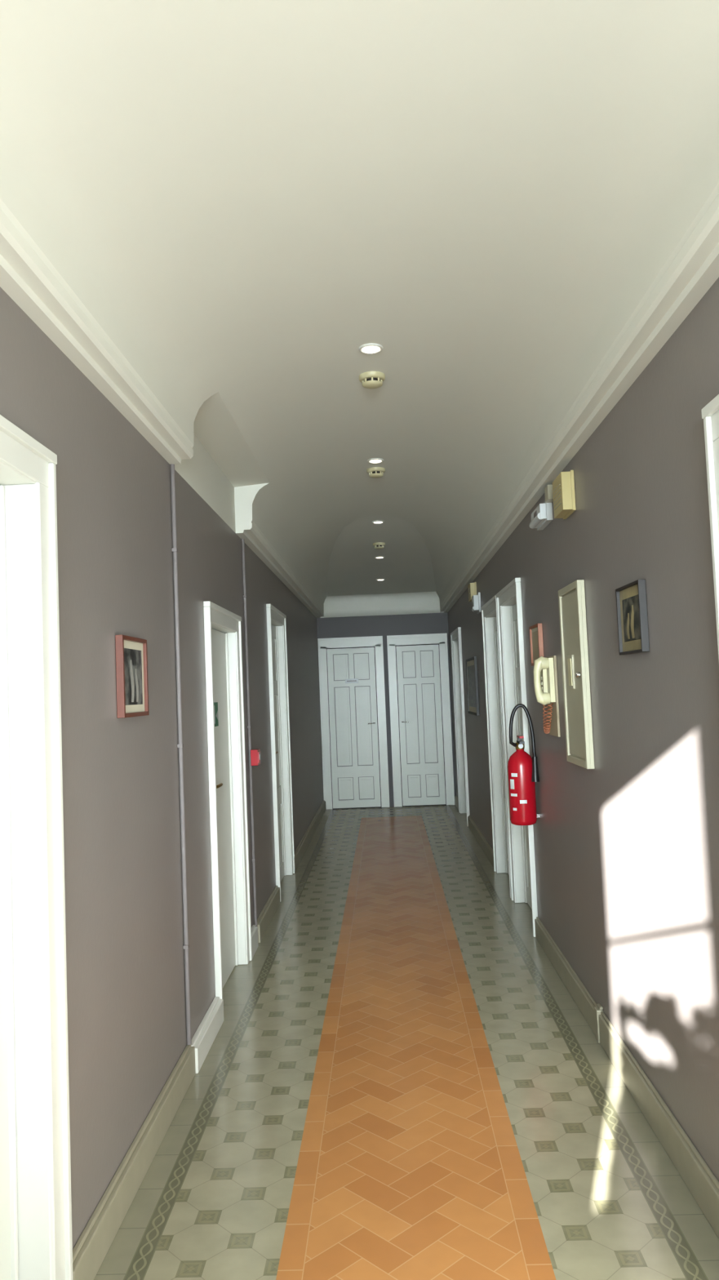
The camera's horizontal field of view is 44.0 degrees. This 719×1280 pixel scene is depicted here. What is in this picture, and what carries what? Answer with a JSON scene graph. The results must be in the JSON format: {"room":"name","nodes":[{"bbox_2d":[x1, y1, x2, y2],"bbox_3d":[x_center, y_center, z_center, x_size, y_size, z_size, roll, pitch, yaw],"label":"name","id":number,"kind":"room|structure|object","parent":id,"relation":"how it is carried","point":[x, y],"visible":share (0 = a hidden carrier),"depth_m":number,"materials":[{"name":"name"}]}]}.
{"room":"building corridor","nodes":[
{"label":"building corridor","id":0,"kind":"room"},
{"bbox_2d":[0,287,324,1248],"bbox_3d":[-0.762,0.370,5.412,0.140,2.940,12.200,-2,-3,2],"label":"wall","id":1,"kind":"structure","parent":0,"point":[126,1009],"depth_m":2.96,"materials":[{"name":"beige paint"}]},
{"bbox_2d":[0,414,72,1279],"bbox_3d":[-0.834,0.567,1.758,0.174,2.135,0.933,-2,-3,2],"label":"door","id":2,"kind":"structure","parent":1,"relation":"in","point":[36,1209],"depth_m":2.14,"materials":[{"name":"white paint"}]},
{"bbox_2d":[115,635,148,718],"bbox_3d":[-0.754,0.123,2.956,0.024,0.263,0.290,-2,-3,2],"label":"picture frame","id":3,"kind":"object","parent":1,"relation":"attached to","point":[131,660],"visible":1,"depth_m":2.93,"materials":[{"name":"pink wood"}]},
{"bbox_2d":[0,2,327,617],"bbox_3d":[-0.632,-0.776,5.473,0.212,0.293,12.200,-2,-3,2],"label":"trim","id":4,"kind":"structure","parent":1,"relation":"attached to","point":[69,260],"depth_m":2.38,"materials":[{"name":"white paint"}]},
{"bbox_2d":[169,463,191,1044],"bbox_3d":[-0.726,0.442,3.603,0.020,2.338,0.024,-2,-3,2],"label":"conduit","id":5,"kind":"object","parent":1,"relation":"attached to","point":[180,745],"visible":1,"depth_m":3.59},
{"bbox_2d":[72,800,325,1279],"bbox_3d":[-0.616,1.766,5.305,0.040,0.132,12.150,-2,-3,2],"label":"baseboard","id":6,"kind":"structure","parent":1,"relation":"attached to","point":[92,1246],"depth_m":2.90,"materials":[{"name":"stone"}]},
{"bbox_2d":[203,600,252,999],"bbox_3d":[-0.746,0.819,4.645,0.174,1.955,0.928,-2,-3,2],"label":"door","id":7,"kind":"structure","parent":1,"relation":"in","point":[228,824],"depth_m":4.88,"materials":[{"name":"white paint"}]},
{"bbox_2d":[213,702,218,726],"bbox_3d":[-0.753,0.389,4.644,0.005,0.125,0.130,-2,-3,2],"label":"exit sign","id":8,"kind":"object","parent":7,"relation":"attached to","point":[215,704],"visible":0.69,"depth_m":4.66,"materials":[{"name":"plastic"}]},
{"bbox_2d":[241,538,257,926],"bbox_3d":[-0.671,0.605,5.416,0.020,2.461,0.024,-2,-3,2],"label":"conduit","id":9,"kind":"object","parent":1,"relation":"attached to","point":[253,860],"visible":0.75,"depth_m":5.41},
{"bbox_2d":[250,748,261,765],"bbox_3d":[-0.630,0.714,5.414,0.050,0.095,0.100,-2,-3,2],"label":"fire alarm","id":10,"kind":"object","parent":1,"relation":"attached to","point":[255,758],"visible":1,"depth_m":5.37,"materials":[{"name":"red plastic"}]},
{"bbox_2d":[266,604,294,902],"bbox_3d":[-0.683,0.845,6.996,0.174,2.165,1.028,-2,-3,2],"label":"door","id":11,"kind":"structure","parent":1,"relation":"in","point":[276,619],"depth_m":7.36,"materials":[{"name":"white paint"}]},
{"bbox_2d":[0,0,698,585],"bbox_3d":[0.102,-1.040,5.476,2.000,0.208,12.460,-2,-3,2],"label":"ceiling","id":12,"kind":"structure","parent":0,"point":[304,184],"depth_m":2.40,"materials":[{"name":"white paint"}]},
{"bbox_2d":[358,342,383,354],"bbox_3d":[0.046,-1.180,3.592,0.100,0.018,0.100,-2,-3,2],"label":"recessed light","id":13,"kind":"object","parent":12,"relation":"in","point":[371,348],"visible":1,"depth_m":3.58,"materials":[{"name":"white paint"}]},
{"bbox_2d":[359,371,385,388],"bbox_3d":[0.056,-1.139,3.910,0.116,0.055,0.116,-2,-3,2],"label":"smoke detector","id":14,"kind":"object","parent":12,"relation":"attached to","point":[370,380],"visible":1,"depth_m":3.88,"materials":[{"name":"beige plastic"}]},
{"bbox_2d":[367,457,383,463],"bbox_3d":[0.097,-1.081,5.348,0.100,0.018,0.100,-2,-3,2],"label":"recessed light","id":15,"kind":"object","parent":12,"relation":"in","point":[375,460],"visible":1,"depth_m":5.33,"materials":[{"name":"white paint"}]},
{"bbox_2d":[366,466,385,478],"bbox_3d":[0.104,-1.047,5.566,0.116,0.055,0.116,-2,-3,2],"label":"smoke detector","id":16,"kind":"object","parent":12,"relation":"attached to","point":[375,472],"visible":1,"depth_m":5.53,"materials":[{"name":"beige plastic"}]},
{"bbox_2d":[372,520,384,524],"bbox_3d":[0.152,-0.967,7.264,0.100,0.018,0.100,-2,-3,2],"label":"recessed light","id":17,"kind":"object","parent":12,"relation":"in","point":[377,522],"visible":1,"depth_m":7.24,"materials":[{"name":"white paint"}]},
{"bbox_2d":[373,542,385,549],"bbox_3d":[0.181,-0.866,8.179,0.116,0.055,0.116,-2,-3,2],"label":"smoke detector","id":18,"kind":"object","parent":12,"relation":"attached to","point":[379,545],"visible":1,"depth_m":8.14,"materials":[{"name":"beige plastic"}]},
{"bbox_2d":[374,555,384,558],"bbox_3d":[0.201,-0.827,8.858,0.100,0.018,0.100,-2,-3,2],"label":"recessed light","id":19,"kind":"object","parent":12,"relation":"in","point":[377,557],"visible":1,"depth_m":8.83,"materials":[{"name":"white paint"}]},
{"bbox_2d":[316,610,456,808],"bbox_3d":[0.335,0.677,11.545,1.980,2.940,0.140,-2,-3,2],"label":"wall","id":20,"kind":"structure","parent":0,"point":[384,626],"depth_m":11.52,"materials":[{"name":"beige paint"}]},
{"bbox_2d":[317,635,390,809],"bbox_3d":[-0.078,1.059,11.420,0.840,2.195,0.092,-2,-3,2],"label":"door","id":21,"kind":"structure","parent":20,"relation":"in","point":[354,749],"depth_m":11.44,"materials":[{"name":"white paint"}]},
{"bbox_2d":[324,515,439,617],"bbox_3d":[0.218,-0.656,9.249,1.500,0.417,4.600,-2,-3,2],"label":"ceiling","id":22,"kind":"structure","parent":20,"relation":"attached to","point":[408,587],"depth_m":9.80,"materials":[{"name":"white paint"}]},
{"bbox_2d":[386,633,454,807],"bbox_3d":[0.784,1.022,11.397,0.775,2.195,0.092,-2,-3,2],"label":"door","id":23,"kind":"structure","parent":20,"relation":"in","point":[421,739],"depth_m":11.41,"materials":[{"name":"white paint"}]},
{"bbox_2d":[93,804,718,1279],"bbox_3d":[0.216,1.798,5.294,1.980,0.001,12.420,-2,-3,2],"label":"floor","id":24,"kind":"structure","parent":0,"point":[399,1080],"depth_m":3.15,"materials":[{"name":"tile"}]},
{"bbox_2d":[448,277,718,1181],"bbox_3d":[1.076,0.293,5.363,0.140,2.940,12.200,-2,-3,2],"label":"wall","id":25,"kind":"structure","parent":0,"point":[627,846],"depth_m":2.95,"materials":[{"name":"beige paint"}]},
{"bbox_2d":[450,626,470,826],"bbox_3d":[1.214,0.958,10.136,0.174,2.145,1.098,-2,-3,2],"label":"door","id":26,"kind":"structure","parent":25,"relation":"in","point":[455,636],"depth_m":10.57,"materials":[{"name":"white paint"}]},
{"bbox_2d":[467,582,476,601],"bbox_3d":[1.016,-0.430,8.011,0.057,0.160,0.210,-2,-3,2],"label":"fire alarm","id":27,"kind":"object","parent":25,"relation":"attached to","point":[472,586],"visible":0.91,"depth_m":7.91,"materials":[{"name":"beige plastic"}]},
{"bbox_2d":[466,656,479,715],"bbox_3d":[1.083,0.444,8.536,0.024,0.540,0.850,-2,-3,2],"label":"picture frame","id":28,"kind":"object","parent":25,"relation":"attached to","point":[471,663],"visible":1,"depth_m":8.46,"materials":[{"name":"paint"}]},
{"bbox_2d":[471,592,481,613],"bbox_3d":[1.007,-0.318,7.694,0.069,0.170,0.180,-2,-3,2],"label":"emergency light","id":29,"kind":"object","parent":25,"relation":"attached to","point":[476,599],"visible":1,"depth_m":7.62,"materials":[{"name":"plastic"}]},
{"bbox_2d":[480,595,511,897],"bbox_3d":[1.117,0.770,6.778,0.174,2.145,0.948,-2,-3,2],"label":"door","id":30,"kind":"structure","parent":25,"relation":"in","point":[489,611],"depth_m":7.15,"materials":[{"name":"white paint"}]},
{"bbox_2d":[496,577,537,937],"bbox_3d":[1.088,0.715,5.795,0.174,2.145,0.938,-2,-3,2],"label":"door","id":31,"kind":"structure","parent":25,"relation":"in","point":[509,604],"depth_m":6.12,"materials":[{"name":"white paint"}]},
{"bbox_2d":[507,703,540,825],"bbox_3d":[0.931,0.706,5.071,0.168,0.685,0.177,-2,-3,2],"label":"fire extinguisher","id":32,"kind":"object","parent":25,"relation":"attached to","point":[522,769],"visible":1,"depth_m":5.02,"materials":[{"name":"red metal"}]},
{"bbox_2d":[528,622,544,666],"bbox_3d":[0.968,0.028,4.860,0.024,0.220,0.280,-2,-3,2],"label":"framed notice","id":33,"kind":"object","parent":25,"relation":"attached to","point":[536,642],"visible":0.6,"depth_m":4.85,"materials":[{"name":"orange wood"}]},
{"bbox_2d":[528,484,553,530],"bbox_3d":[0.904,-0.653,4.419,0.072,0.155,0.360,-2,-3,2],"label":"emergency light","id":34,"kind":"object","parent":25,"relation":"attached to","point":[542,516],"visible":0.94,"depth_m":4.33,"materials":[{"name":"plastic"}]},
{"bbox_2d":[533,655,560,737],"bbox_3d":[0.927,0.283,4.481,0.108,0.402,0.230,-2,-3,2],"label":"wall telephone","id":35,"kind":"object","parent":25,"relation":"attached to","point":[545,670],"visible":1,"depth_m":4.40,"materials":[{"name":"beige plastic"}]},
{"bbox_2d":[552,470,576,519],"bbox_3d":[0.899,-0.637,3.917,0.057,0.175,0.210,-2,-3,2],"label":"fire alarm","id":36,"kind":"object","parent":25,"relation":"attached to","point":[563,486],"visible":1,"depth_m":3.82,"materials":[{"name":"beige plastic"}]},
{"bbox_2d":[558,579,595,768],"bbox_3d":[0.939,0.152,3.887,0.042,0.785,0.410,-2,-3,2],"label":"electrical panel","id":37,"kind":"object","parent":25,"relation":"attached to","point":[571,598],"visible":1,"depth_m":3.83,"materials":[{"name":"beige metal"}]},
{"bbox_2d":[435,0,718,613],"bbox_3d":[0.854,-0.838,5.433,0.212,0.293,12.200,-2,-3,2],"label":"trim","id":38,"kind":"structure","parent":25,"relation":"attached to","point":[651,255],"depth_m":2.55,"materials":[{"name":"white paint"}]},
{"bbox_2d":[454,795,718,1238],"bbox_3d":[1.048,1.688,5.261,0.028,0.147,12.150,-2,-3,2],"label":"baseboard","id":39,"kind":"structure","parent":25,"relation":"attached to","point":[702,1183],"depth_m":3.11,"materials":[{"name":"wood"}]},
{"bbox_2d":[615,579,649,655],"bbox_3d":[0.914,-0.071,2.983,0.024,0.232,0.280,-2,-3,2],"label":"picture frame","id":40,"kind":"object","parent":25,"relation":"attached to","point":[631,598],"visible":1,"depth_m":2.96,"materials":[{"name":"paint"}]},
{"bbox_2d":[702,394,718,655],"bbox_3d":[0.969,0.475,1.689,0.174,2.165,0.928,-2,-3,2],"label":"door frame","id":41,"kind":"structure","parent":25,"relation":"in","point":[710,412],"depth_m":2.18,"materials":[{"name":"white paint"}]}
]}

